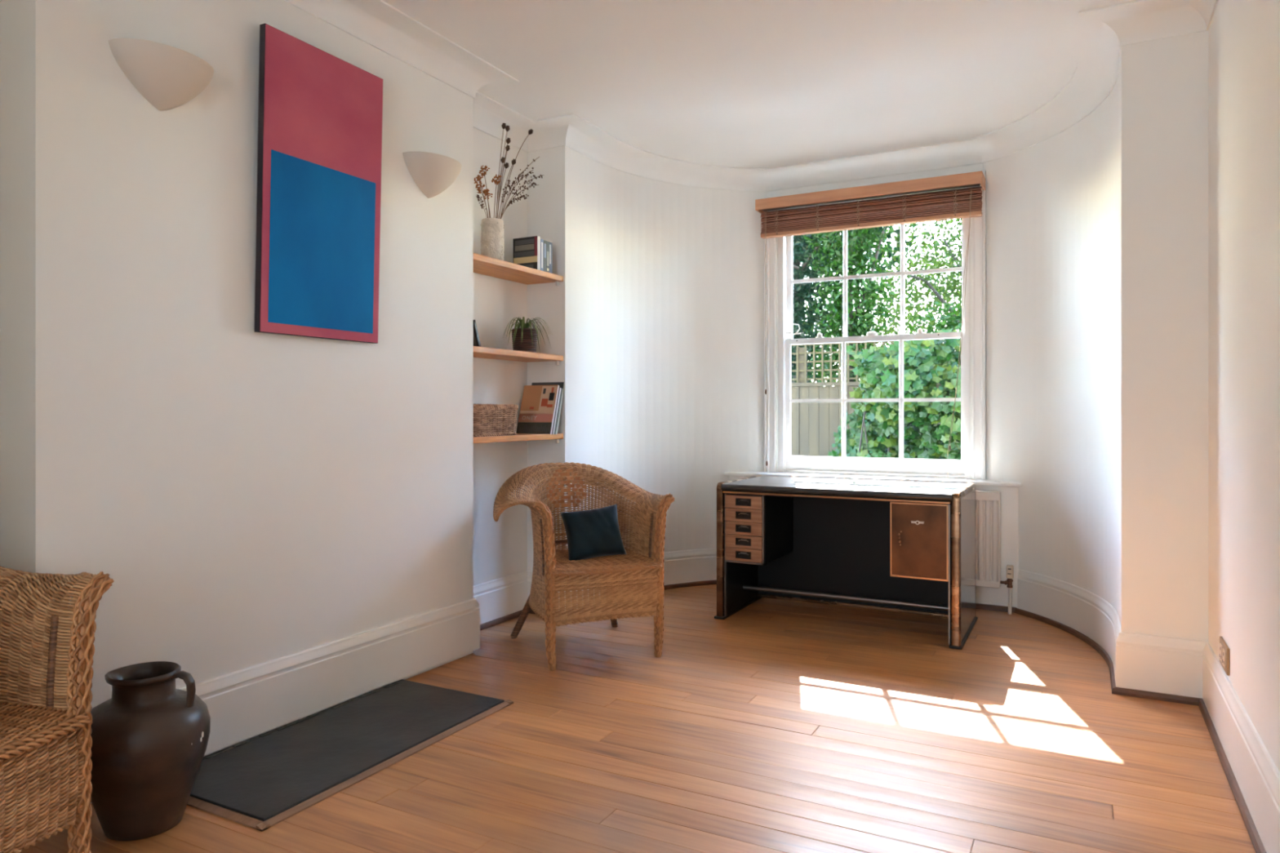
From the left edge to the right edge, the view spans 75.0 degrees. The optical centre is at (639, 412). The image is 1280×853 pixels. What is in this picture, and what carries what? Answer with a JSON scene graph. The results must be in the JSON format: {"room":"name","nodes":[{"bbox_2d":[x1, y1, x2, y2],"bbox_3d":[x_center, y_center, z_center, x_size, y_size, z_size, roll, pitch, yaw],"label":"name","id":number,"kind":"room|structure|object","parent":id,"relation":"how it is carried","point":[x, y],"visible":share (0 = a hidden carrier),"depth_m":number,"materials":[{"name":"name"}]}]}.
{"room":"living room","nodes":[
{"label":"living room","id":0,"kind":"room"},
{"bbox_2d":[0,0,527,803],"bbox_3d":[-1.952,-0.221,1.682,1.463,2.641,6.413,0,0,28],"label":"wall","id":1,"kind":"structure","parent":0,"point":[247,498],"depth_m":2.67,"materials":[{"name":"paint"}]},
{"bbox_2d":[108,37,213,111],"bbox_3d":[-1.395,-0.988,2.488,0.126,0.154,0.301,0,0,28],"label":"wall light","id":2,"kind":"object","parent":1,"relation":"attached to","point":[168,77],"visible":1,"depth_m":2.44,"materials":[{"name":"white ceramic"}]},
{"bbox_2d":[254,22,382,343],"bbox_3d":[-1.144,-0.781,3.015,0.030,1.025,0.528,2,1,28],"label":"painting","id":3,"kind":"object","parent":1,"relation":"attached to","point":[320,113],"visible":1,"depth_m":2.97,"materials":[{"name":"blue paint"}]},
{"bbox_2d":[179,598,479,755],"bbox_3d":[-1.283,0.967,3.066,0.264,0.228,1.845,0,0,28],"label":"baseboard","id":4,"kind":"structure","parent":1,"relation":"attached to","point":[242,704],"depth_m":3.06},
{"bbox_2d":[402,151,461,198],"bbox_3d":[-0.846,-0.988,3.518,0.126,0.154,0.301,0,0,28],"label":"wall light","id":5,"kind":"object","parent":1,"relation":"attached to","point":[433,173],"visible":1,"depth_m":3.46,"materials":[{"name":"white ceramic"}]},
{"bbox_2d":[473,253,563,285],"bbox_3d":[-0.698,-0.708,4.211,0.238,0.052,0.766,0,0,28],"label":"shelf","id":6,"kind":"object","parent":1,"relation":"attached to","point":[482,264],"visible":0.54,"depth_m":4.22,"materials":[{"name":"brown wood"}]},
{"bbox_2d":[480,217,504,260],"bbox_3d":[-0.732,-0.843,4.135,0.116,0.219,0.116,0,0,28],"label":"vase","id":7,"kind":"object","parent":6,"relation":"on","point":[492,240],"visible":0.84,"depth_m":4.09,"materials":[{"name":"beige ceramic"}]},
{"bbox_2d":[474,174,488,217],"bbox_3d":[-0.780,-0.971,4.125,0.083,0.414,0.046,0,0,15],"label":"dried flower","id":8,"kind":"object","parent":7,"relation":"in","point":[477,178],"visible":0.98,"depth_m":4.12,"materials":[{"name":"brown plant"}]},
{"bbox_2d":[475,194,487,217],"bbox_3d":[-0.773,-0.921,4.128,0.076,0.316,0.028,0,0,-2],"label":"dried spray","id":9,"kind":"object","parent":7,"relation":"in","point":[477,195],"visible":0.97,"depth_m":4.12,"materials":[{"name":"brown plant"}]},
{"bbox_2d":[475,182,488,217],"bbox_3d":[-0.776,-0.947,4.119,0.078,0.367,0.048,0,0,11],"label":"dried flower","id":10,"kind":"object","parent":7,"relation":"in","point":[478,189],"visible":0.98,"depth_m":4.12,"materials":[{"name":"brown plant"}]},
{"bbox_2d":[479,164,489,217],"bbox_3d":[-0.770,-0.995,4.133,0.063,0.463,0.044,0,0,28],"label":"dried flower","id":11,"kind":"object","parent":7,"relation":"in","point":[484,173],"visible":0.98,"depth_m":4.13,"materials":[{"name":"brown plant"}]},
{"bbox_2d":[482,188,493,217],"bbox_3d":[-0.758,-0.936,4.124,0.048,0.344,0.044,0,0,28],"label":"dried flower","id":12,"kind":"object","parent":7,"relation":"in","point":[486,190],"visible":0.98,"depth_m":4.12,"materials":[{"name":"brown plant"}]},
{"bbox_2d":[491,174,501,217],"bbox_3d":[-0.708,-0.970,4.124,0.053,0.412,0.041,0,0,28],"label":"dried flower","id":13,"kind":"object","parent":7,"relation":"in","point":[495,181],"visible":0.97,"depth_m":4.12,"materials":[{"name":"brown plant"}]},
{"bbox_2d":[495,156,504,213],"bbox_3d":[-0.699,-1.017,4.142,0.060,0.506,0.022,0,0,-28],"label":"poppy","id":14,"kind":"object","parent":7,"relation":"in","point":[501,159],"visible":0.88,"depth_m":4.14,"materials":[{"name":"brown plant"}]},
{"bbox_2d":[495,122,506,217],"bbox_3d":[-0.696,-1.099,4.131,0.065,0.671,0.023,0,0,-11],"label":"poppy","id":15,"kind":"object","parent":7,"relation":"in","point":[504,126],"visible":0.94,"depth_m":4.13,"materials":[{"name":"brown plant"}]},
{"bbox_2d":[496,162,508,217],"bbox_3d":[-0.689,-1.001,4.131,0.078,0.475,0.023,0,0,-9],"label":"poppy","id":16,"kind":"object","parent":7,"relation":"in","point":[506,165],"visible":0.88,"depth_m":4.13,"materials":[{"name":"brown plant"}]},
{"bbox_2d":[497,125,510,212],"bbox_3d":[-0.685,-1.091,4.133,0.085,0.655,0.023,0,0,15],"label":"poppy","id":17,"kind":"object","parent":7,"relation":"in","point":[507,128],"visible":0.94,"depth_m":4.13,"materials":[{"name":"brown plant"}]},
{"bbox_2d":[497,137,511,218],"bbox_3d":[-0.682,-1.060,4.130,0.090,0.592,0.023,0,0,18],"label":"poppy","id":18,"kind":"object","parent":7,"relation":"in","point":[508,140],"visible":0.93,"depth_m":4.12,"materials":[{"name":"brown plant"}]},
{"bbox_2d":[497,179,511,218],"bbox_3d":[-0.680,-0.963,4.148,0.096,0.398,0.029,0,0,-10],"label":"dried spray","id":19,"kind":"object","parent":7,"relation":"in","point":[508,185],"visible":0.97,"depth_m":4.15,"materials":[{"name":"brown plant"}]},
{"bbox_2d":[500,145,510,187],"bbox_3d":[-0.687,-1.046,4.139,0.082,0.565,0.023,0,0,-17],"label":"poppy","id":20,"kind":"object","parent":7,"relation":"in","point":[508,147],"visible":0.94,"depth_m":4.14,"materials":[{"name":"brown plant"}]},
{"bbox_2d":[498,159,516,218],"bbox_3d":[-0.668,-1.009,4.134,0.115,0.490,0.023,0,0,11],"label":"poppy","id":21,"kind":"object","parent":7,"relation":"in","point":[513,162],"visible":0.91,"depth_m":4.13,"materials":[{"name":"brown plant"}]},
{"bbox_2d":[501,168,525,213],"bbox_3d":[-0.646,-0.987,4.144,0.154,0.447,0.021,0,0,-8],"label":"dried spray","id":22,"kind":"object","parent":7,"relation":"in","point":[513,181],"visible":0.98,"depth_m":4.14,"materials":[{"name":"brown plant"}]},
{"bbox_2d":[500,194,528,218],"bbox_3d":[-0.636,-0.922,4.125,0.172,0.316,0.024,0,0,2],"label":"dried spray","id":23,"kind":"object","parent":7,"relation":"in","point":[522,196],"visible":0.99,"depth_m":4.12,"materials":[{"name":"brown"}]},
{"bbox_2d":[500,128,533,216],"bbox_3d":[-0.626,-1.087,4.137,0.192,0.646,0.023,0,0,-6],"label":"poppy","id":24,"kind":"object","parent":7,"relation":"in","point":[530,131],"visible":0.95,"depth_m":4.14,"materials":[{"name":"brown plant"}]},
{"bbox_2d":[500,167,533,217],"bbox_3d":[-0.624,-0.988,4.130,0.197,0.448,0.028,0,0,2],"label":"dried spray","id":25,"kind":"object","parent":7,"relation":"in","point":[530,172],"visible":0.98,"depth_m":4.13,"materials":[{"name":"brown plant"}]},
{"bbox_2d":[502,156,539,213],"bbox_3d":[-0.611,-1.019,4.150,0.223,0.511,0.023,0,0,-1],"label":"dried spray","id":26,"kind":"object","parent":7,"relation":"in","point":[539,157],"visible":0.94,"depth_m":4.15,"materials":[{"name":"brown plant"}]},
{"bbox_2d":[505,182,538,208],"bbox_3d":[-0.611,-0.953,4.137,0.222,0.379,0.031,0,0,2],"label":"dried spray","id":27,"kind":"object","parent":7,"relation":"in","point":[533,183],"visible":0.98,"depth_m":4.13,"materials":[{"name":"brown"}]},
{"bbox_2d":[501,174,544,217],"bbox_3d":[-0.600,-0.974,4.141,0.246,0.420,0.029,0,0,-2],"label":"dried spray","id":28,"kind":"object","parent":7,"relation":"in","point":[540,175],"visible":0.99,"depth_m":4.14,"materials":[{"name":"brown plant"}]},
{"bbox_2d":[513,235,540,270],"bbox_3d":[-0.591,-0.822,4.346,0.154,0.176,0.029,0,0,28],"label":"book","id":29,"kind":"object","parent":6,"relation":"on","point":[526,251],"visible":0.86,"depth_m":4.33,"materials":[{"name":"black paper"}]},
{"bbox_2d":[540,238,543,271],"bbox_3d":[-0.570,-0.817,4.368,0.138,0.167,0.024,0,0,28],"label":"book","id":30,"kind":"object","parent":6,"relation":"on","point":[541,240],"visible":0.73,"depth_m":4.33,"materials":[{"name":"beige paper"}]},
{"bbox_2d":[541,242,542,267],"bbox_3d":[-0.509,-0.817,4.336,0.001,0.134,0.014,0,0,28],"label":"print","id":31,"kind":"object","parent":30,"relation":"attached to","point":[541,242],"depth_m":4.33,"materials":[{"name":"white paper"}]},
{"bbox_2d":[543,240,546,271],"bbox_3d":[-0.557,-0.816,4.391,0.138,0.165,0.024,0,0,28],"label":"book","id":32,"kind":"object","parent":6,"relation":"on","point":[544,242],"visible":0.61,"depth_m":4.36,"materials":[{"name":"beige paper"}]},
{"bbox_2d":[544,243,546,257],"bbox_3d":[-0.496,-0.845,4.359,0.001,0.074,0.017,0,0,28],"label":"print","id":33,"kind":"object","parent":32,"relation":"attached to","point":[544,243],"depth_m":4.36,"materials":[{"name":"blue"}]},
{"bbox_2d":[546,240,549,272],"bbox_3d":[-0.545,-0.816,4.415,0.138,0.165,0.024,0,0,28],"label":"book","id":34,"kind":"object","parent":6,"relation":"on","point":[547,242],"visible":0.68,"depth_m":4.38,"materials":[{"name":"beige paper"}]},
{"bbox_2d":[546,251,549,271],"bbox_3d":[-0.484,-0.795,4.382,0.001,0.102,0.019,0,0,28],"label":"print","id":35,"kind":"object","parent":34,"relation":"attached to","point":[548,252],"depth_m":4.38},
{"bbox_2d":[549,241,551,273],"bbox_3d":[-0.532,-0.816,4.439,0.138,0.165,0.026,0,0,28],"label":"book","id":36,"kind":"object","parent":6,"relation":"on","point":[550,243],"visible":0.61,"depth_m":4.40,"materials":[{"name":"beige paper"}]},
{"bbox_2d":[549,244,551,263],"bbox_3d":[-0.474,-0.834,4.401,0.001,0.102,0.008,0,0,28],"label":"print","id":37,"kind":"object","parent":36,"relation":"attached to","point":[549,244],"depth_m":4.40,"materials":[{"name":"white paper"}]},
{"bbox_2d":[473,346,563,365],"bbox_3d":[-0.698,-0.280,4.211,0.238,0.052,0.766,0,0,28],"label":"shelf","id":38,"kind":"object","parent":1,"relation":"attached to","point":[478,352],"visible":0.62,"depth_m":4.18,"materials":[{"name":"brown wood"}]},
{"bbox_2d":[473,320,480,346],"bbox_3d":[-0.847,-0.367,3.932,0.200,0.127,0.054,0,0,28],"label":"picture frame","id":39,"kind":"object","parent":38,"relation":"on","point":[476,338],"visible":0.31,"depth_m":3.89,"materials":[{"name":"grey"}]},
{"bbox_2d":[502,316,551,352],"bbox_3d":[-0.577,-0.402,4.321,0.246,0.192,0.284,0,0,28],"label":"spider plant","id":40,"kind":"object","parent":38,"relation":"on","point":[524,338],"visible":1,"depth_m":4.28,"materials":[{"name":"green plant"}]},
{"bbox_2d":[473,433,563,443],"bbox_3d":[-0.698,0.140,4.211,0.238,0.052,0.766,0,0,28],"label":"shelf","id":41,"kind":"object","parent":1,"relation":"attached to","point":[519,437],"visible":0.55,"depth_m":4.14,"materials":[{"name":"brown wood"}]},
{"bbox_2d":[473,404,518,436],"bbox_3d":[-0.758,0.039,4.062,0.190,0.158,0.384,0,0,28],"label":"basket","id":42,"kind":"object","parent":41,"relation":"on","point":[489,420],"visible":0.63,"depth_m":4.00,"materials":[{"name":"brown wicker"}]},
{"bbox_2d":[515,385,559,434],"bbox_3d":[-0.549,-0.014,4.468,0.220,0.264,0.087,0,0,28],"label":"book","id":43,"kind":"object","parent":41,"relation":"on","point":[539,402],"visible":0.99,"depth_m":4.46,"materials":[{"name":"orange paper"}]},
{"bbox_2d":[531,382,564,434],"bbox_3d":[-0.518,-0.022,4.513,0.209,0.281,0.093,0,0,28],"label":"book","id":44,"kind":"object","parent":41,"relation":"on","point":[561,384],"visible":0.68,"depth_m":4.50,"materials":[{"name":"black paper"}]},
{"bbox_2d":[551,386,559,434],"bbox_3d":[-0.540,-0.011,4.477,0.214,0.257,0.083,0,0,28],"label":"book","id":45,"kind":"object","parent":41,"relation":"on","point":[559,386],"visible":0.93,"depth_m":4.43,"materials":[{"name":"beige paper"}]},
{"bbox_2d":[552,387,560,434],"bbox_3d":[-0.536,-0.007,4.486,0.214,0.248,0.078,0,0,28],"label":"book","id":46,"kind":"object","parent":41,"relation":"on","point":[560,388],"visible":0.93,"depth_m":4.44,"materials":[{"name":"beige paper"}]},
{"bbox_2d":[554,387,562,434],"bbox_3d":[-0.530,-0.006,4.497,0.214,0.249,0.084,0,0,28],"label":"book","id":47,"kind":"object","parent":41,"relation":"on","point":[561,388],"visible":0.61,"depth_m":4.45,"materials":[{"name":"beige paper"}]},
{"bbox_2d":[473,548,716,624],"bbox_3d":[-0.273,0.987,4.753,2.114,0.226,0.263,0,0,-43],"label":"baseboard","id":48,"kind":"structure","parent":1,"relation":"attached to","point":[502,597],"depth_m":4.55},
{"bbox_2d":[480,580,716,631],"bbox_3d":[-0.257,1.087,4.738,2.094,0.026,0.256,0,0,-42],"label":"trim","id":49,"kind":"structure","parent":1,"relation":"attached to","point":[483,626],"depth_m":4.55,"materials":[{"name":"brown wood"}]},
{"bbox_2d":[284,0,1217,191],"bbox_3d":[-0.422,-1.489,1.658,3.130,0.104,7.810,0,0,28],"label":"trim","id":50,"kind":"structure","parent":1,"relation":"attached to","point":[1103,31],"depth_m":4.15,"materials":[{"name":"paint"}]},
{"bbox_2d":[20,584,1255,852],"bbox_3d":[-0.399,1.130,1.708,4.180,0.061,8.360,0,0,28],"label":"floor","id":51,"kind":"structure","parent":0,"point":[771,726],"depth_m":2.69,"materials":[{"name":"brown wood"}]},
{"bbox_2d":[0,565,114,852],"bbox_3d":[-1.675,0.685,1.741,0.830,0.856,0.865,0,0,18],"label":"wicker armchair","id":52,"kind":"object","parent":51,"relation":"on","point":[47,647],"visible":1,"depth_m":1.86,"materials":[{"name":"wicker"}]},
{"bbox_2d":[90,661,210,840],"bbox_3d":[-1.319,0.894,2.219,0.318,0.412,0.313,0,0,28],"label":"jug","id":53,"kind":"object","parent":51,"relation":"on","point":[150,740],"visible":0.99,"depth_m":2.13,"materials":[{"name":"ceramic"}]},
{"bbox_2d":[186,679,513,831],"bbox_3d":[-0.973,1.090,2.796,0.541,0.020,1.093,0,0,28],"label":"hearth","id":54,"kind":"object","parent":51,"relation":"on","point":[260,782],"visible":0.84,"depth_m":2.67,"materials":[{"name":"stone"}]},
{"bbox_2d":[493,462,674,671],"bbox_3d":[-0.289,0.685,3.987,0.865,0.856,0.830,0,0,-23],"label":"wicker armchair","id":55,"kind":"object","parent":51,"relation":"on","point":[636,577],"visible":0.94,"depth_m":3.75,"materials":[{"name":"wicker"}]},
{"bbox_2d":[560,503,626,560],"bbox_3d":[-0.217,0.563,3.877,0.298,0.259,0.158,0,0,-14],"label":"cushion","id":56,"kind":"object","parent":55,"relation":"on","point":[592,533],"visible":1,"depth_m":3.83,"materials":[{"name":"teal fabric"}]},
{"bbox_2d":[714,475,977,649],"bbox_3d":[1.094,0.737,4.436,1.242,0.726,0.655,0,0,28],"label":"desk","id":57,"kind":"object","parent":51,"relation":"on","point":[910,546],"visible":1,"depth_m":4.43,"materials":[{"name":"black lacquered wood"},{"name":"wood"},{"name":"metal"}]},
{"bbox_2d":[975,490,1013,614],"bbox_3d":[1.339,0.768,4.925,1.588,0.663,0.080,0,0,28],"label":"radiator","id":58,"kind":"object","parent":51,"relation":"on","point":[988,503],"visible":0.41,"depth_m":4.58,"materials":[{"name":"white metal"}]},
{"bbox_2d":[975,490,999,493],"bbox_3d":[1.305,0.440,4.932,1.516,0.008,0.057,0,0,28],"label":"grille","id":59,"kind":"object","parent":58,"relation":"attached to","point":[976,491],"depth_m":4.58,"materials":[{"name":"white metal"}]},
{"bbox_2d":[382,0,1136,168],"bbox_3d":[-0.399,-1.601,1.708,4.290,0.120,8.360,0,0,28],"label":"ceiling","id":60,"kind":"structure","parent":0,"point":[735,83],"depth_m":3.69,"materials":[{"name":"paint"}]},
{"bbox_2d":[527,30,1208,641],"bbox_3d":[1.143,-0.221,4.601,4.180,2.641,1.650,0,0,28],"label":"wall","id":61,"kind":"structure","parent":0,"point":[1096,229],"depth_m":4.48,"materials":[{"name":"paint"}]},
{"bbox_2d":[724,471,1021,486],"bbox_3d":[1.361,0.397,5.052,1.744,0.020,0.231,0,0,28],"label":"trim","id":62,"kind":"structure","parent":61,"relation":"attached to","point":[977,482],"depth_m":4.95,"materials":[{"name":"white"}]},
{"bbox_2d":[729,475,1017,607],"bbox_3d":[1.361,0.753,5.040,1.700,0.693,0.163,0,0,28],"label":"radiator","id":63,"kind":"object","parent":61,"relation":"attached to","point":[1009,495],"depth_m":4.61,"materials":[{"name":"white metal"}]},
{"bbox_2d":[764,169,985,479],"bbox_3d":[1.464,-0.481,5.220,1.327,1.810,0.321,0,0,28],"label":"window","id":64,"kind":"structure","parent":61,"relation":"in","point":[787,463],"depth_m":5.14,"materials":[{"name":"white wood"}]},
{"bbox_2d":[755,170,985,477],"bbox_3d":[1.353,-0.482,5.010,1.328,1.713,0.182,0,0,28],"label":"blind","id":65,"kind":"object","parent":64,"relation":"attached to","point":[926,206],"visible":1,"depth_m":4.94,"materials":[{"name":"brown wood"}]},
{"bbox_2d":[975,603,1017,613],"bbox_3d":[1.324,1.086,4.970,1.688,0.028,0.018,0,0,28],"label":"trim","id":66,"kind":"structure","parent":61,"relation":"attached to","point":[982,606],"depth_m":4.62,"materials":[{"name":"brown wood"}]},
{"bbox_2d":[1208,0,1279,773],"bbox_3d":[0.861,-0.221,0.183,0.522,2.641,6.413,0,0,28],"label":"wall","id":67,"kind":"structure","parent":0,"point":[1244,35],"depth_m":2.42,"materials":[{"name":"paint"}]},
{"bbox_2d":[1014,608,1266,852],"bbox_3d":[0.863,1.087,0.929,0.614,0.026,7.666,0,0,23],"label":"trim","id":68,"kind":"structure","parent":67,"relation":"attached to","point":[1257,843],"depth_m":3.13,"materials":[{"name":"brown wood"}]},
{"bbox_2d":[1017,568,1279,852],"bbox_3d":[0.880,0.981,0.927,0.622,0.237,7.679,0,0,23],"label":"baseboard","id":69,"kind":"structure","parent":67,"relation":"attached to","point":[1188,668],"depth_m":3.16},
{"bbox_2d":[1219,636,1230,675],"bbox_3d":[1.926,0.802,2.750,0.012,0.088,0.170,0,0,28],"label":"wall socket","id":70,"kind":"object","parent":67,"relation":"attached to","point":[1224,651],"visible":1,"depth_m":2.71,"materials":[{"name":"gold metal"}]},
{"label":"outside","id":71,"kind":"structure","parent":0,"visible":0},
{"bbox_3d":[5.641,1.430,14.840,24.000,0.060,20.500,0,0,28],"label":"ground","id":72,"kind":"structure","parent":71,"visible":0},
{"bbox_2d":[791,229,864,386],"bbox_3d":[1.169,-0.896,10.183,3.138,4.599,1.826,0,0,28],"label":"tree","id":73,"kind":"object","parent":72,"relation":"on","point":[804,294],"visible":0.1,"depth_m":9.51,"materials":[{"name":"green plant"}]},
{"bbox_2d":[803,225,895,386],"bbox_3d":[2.508,-0.815,8.870,1.633,4.436,1.041,0,0,28],"label":"tree","id":74,"kind":"object","parent":72,"relation":"on","point":[855,326],"visible":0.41,"depth_m":8.89,"materials":[{"name":"green plant"}]},
{"bbox_2d":[791,222,924,386],"bbox_3d":[2.232,-1.569,11.728,3.356,5.940,1.884,0,0,28],"label":"tree","id":75,"kind":"object","parent":72,"relation":"on","point":[897,232],"visible":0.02,"depth_m":11.37,"materials":[{"name":"green plant"}]},
{"bbox_2d":[791,347,957,457],"bbox_3d":[1.973,0.370,8.341,6.838,2.060,0.122,0,0,28],"label":"fence","id":76,"kind":"object","parent":72,"relation":"on","point":[813,424],"visible":0.06,"depth_m":8.40,"materials":[{"name":"brown wood"}]},
{"bbox_2d":[791,340,906,382],"bbox_3d":[0.900,-0.510,8.867,4.350,0.420,0.021,0,0,28],"label":"trellis","id":77,"kind":"object","parent":76,"relation":"on","point":[822,370],"visible":0.06,"depth_m":8.36,"materials":[{"name":"brown wood"}]},
{"bbox_2d":[803,218,961,382],"bbox_3d":[2.857,-0.744,12.719,6.563,4.294,1.803,0,0,22],"label":"tree","id":78,"kind":"object","parent":72,"relation":"on","point":[948,220],"visible":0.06,"depth_m":12.41,"materials":[{"name":"green plant"}]},
{"bbox_2d":[826,325,961,459],"bbox_3d":[3.193,0.209,6.779,3.472,2.389,1.293,0,0,28],"label":"hedge","id":79,"kind":"object","parent":72,"relation":"on","point":[874,428],"visible":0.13,"depth_m":6.97,"materials":[{"name":"green plant"}]},
{"bbox_2d":[858,218,961,346],"bbox_3d":[4.200,-0.993,10.396,3.777,4.792,2.117,0,0,28],"label":"tree","id":80,"kind":"object","parent":72,"relation":"on","point":[953,282],"visible":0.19,"depth_m":10.56,"materials":[{"name":"green plant"}]},
{"bbox_2d":[906,299,961,361],"bbox_3d":[3.950,-0.089,7.990,2.897,2.990,0.920,0,0,28],"label":"bush","id":81,"kind":"object","parent":72,"relation":"on","point":[953,322],"visible":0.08,"depth_m":8.46,"materials":[{"name":"green plant"}]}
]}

